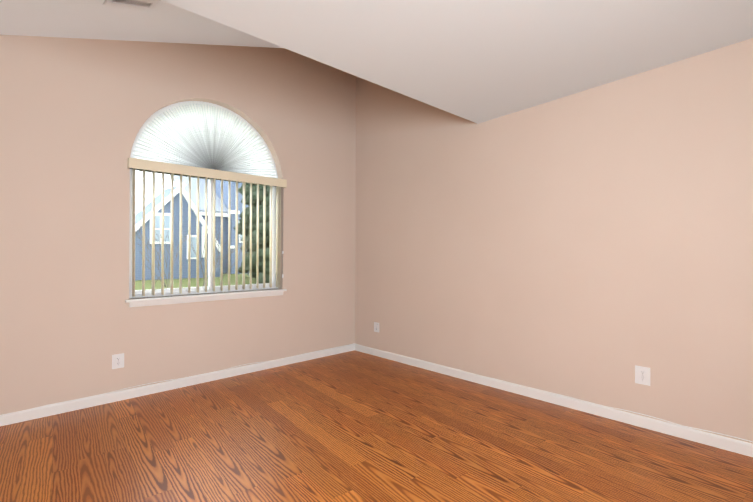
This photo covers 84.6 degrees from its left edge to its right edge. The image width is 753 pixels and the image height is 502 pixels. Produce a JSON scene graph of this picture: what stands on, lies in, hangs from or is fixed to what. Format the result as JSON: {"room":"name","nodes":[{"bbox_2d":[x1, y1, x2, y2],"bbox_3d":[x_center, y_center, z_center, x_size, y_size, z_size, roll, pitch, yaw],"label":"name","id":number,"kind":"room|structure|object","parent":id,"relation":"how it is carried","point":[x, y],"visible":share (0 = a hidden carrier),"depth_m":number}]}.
{"room":"empty room","nodes":[
{"label":"empty room","id":0,"kind":"room"},
{"bbox_2d":[0,0,282,47],"bbox_3d":[-1.265,-1.980,3.135,4.700,1.661,1.961,0,0,-44],"label":"ceiling","id":1,"kind":"structure","parent":0,"point":[162,21],"depth_m":3.08},
{"bbox_2d":[103,0,159,10],"bbox_3d":[-1.671,-1.703,2.837,0.192,0.009,0.314,-2,16,41],"label":"ceiling vent","id":2,"kind":"object","parent":1,"relation":"in","point":[147,5],"visible":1,"depth_m":2.86},
{"bbox_2d":[0,35,355,414],"bbox_3d":[-1.881,-0.793,3.771,4.700,4.050,0.200,0,0,-44],"label":"wall","id":3,"kind":"structure","parent":0,"point":[76,114],"depth_m":3.44},
{"bbox_2d":[112,353,123,368],"bbox_3d":[-2.122,0.905,3.403,0.086,0.116,0.008,0,0,-44],"label":"outlet","id":4,"kind":"object","parent":3,"relation":"attached to","point":[117,360],"visible":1,"depth_m":3.40},
{"bbox_2d":[0,344,354,425],"bbox_3d":[-1.816,1.194,3.695,4.300,0.078,0.013,0,0,-44],"label":"baseboard","id":5,"kind":"structure","parent":3,"relation":"attached to","point":[46,411],"depth_m":3.58},
{"bbox_2d":[129,101,277,297],"bbox_3d":[-1.622,-0.516,4.055,1.460,1.846,0.119,0,0,-44],"label":"window","id":6,"kind":"structure","parent":3,"relation":"in","point":[202,134],"depth_m":3.98},
{"bbox_2d":[127,158,286,296],"bbox_3d":[-1.547,-0.192,3.974,1.494,1.155,0.126,0,0,-44],"label":"window blinds","id":7,"kind":"object","parent":6,"relation":"attached to","point":[134,164],"visible":1,"depth_m":3.90},
{"bbox_2d":[125,288,286,306],"bbox_3d":[-1.561,0.441,3.987,1.520,0.066,0.133,0,0,-44],"label":"window sill","id":8,"kind":"structure","parent":3,"relation":"attached to","point":[153,301],"depth_m":3.86},
{"bbox_2d":[0,350,752,501],"bbox_3d":[-0.176,1.301,1.987,4.700,0.120,5.150,0,0,-44],"label":"floor","id":9,"kind":"structure","parent":0,"point":[354,426],"depth_m":2.59},
{"bbox_2d":[163,0,752,123],"bbox_3d":[0.519,-2.105,1.278,4.700,1.802,3.189,0,0,-44],"label":"ceiling","id":10,"kind":"structure","parent":0,"point":[478,61],"depth_m":2.44},
{"bbox_2d":[355,38,752,443],"bbox_3d":[1.526,-0.777,3.473,0.200,4.050,4.950,0,0,-44],"label":"wall","id":11,"kind":"structure","parent":0,"point":[594,245],"depth_m":3.24},
{"bbox_2d":[374,322,378,331],"bbox_3d":[0.001,0.902,4.902,0.008,0.113,0.083,0,0,-44],"label":"outlet","id":12,"kind":"object","parent":11,"relation":"attached to","point":[376,326],"visible":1,"depth_m":4.90},
{"bbox_2d":[355,344,752,456],"bbox_3d":[1.375,1.208,3.467,0.013,0.078,4.737,0,0,-44],"label":"baseboard","id":13,"kind":"structure","parent":11,"relation":"attached to","point":[720,442],"depth_m":3.18},
{"bbox_2d":[635,365,649,385],"bbox_3d":[1.888,0.884,2.939,0.008,0.125,0.093,0,0,-44],"label":"outlet","id":14,"kind":"object","parent":11,"relation":"attached to","point":[642,375],"visible":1,"depth_m":2.94},
{"label":"outside","id":15,"kind":"structure","parent":0,"visible":0},
{"bbox_2d":[135,273,255,289],"bbox_3d":[-41.450,1.771,76.915,200.000,0.300,159.500,0,0,-44],"label":"ground","id":16,"kind":"structure","parent":15,"point":[185,283],"depth_m":23.56},
{"bbox_2d":[135,175,248,279],"bbox_3d":[-14.914,-2.480,30.860,10.343,10.346,9.660,0,0,-44],"label":"house","id":17,"kind":"structure","parent":16,"relation":"on","point":[158,222],"depth_m":27.07},
{"bbox_2d":[135,220,255,288],"bbox_3d":[-5.664,0.401,13.421,4.824,2.829,4.071,0,0,-44],"label":"bare trees","id":18,"kind":"object","parent":16,"relation":"on","point":[177,254],"depth_m":13.16},
{"bbox_2d":[234,183,269,283],"bbox_3d":[-5.401,-5.818,23.893,7.083,15.252,11.838,0,0,-44],"label":"evergreens","id":19,"kind":"object","parent":16,"relation":"on","point":[254,214],"depth_m":21.70}
]}

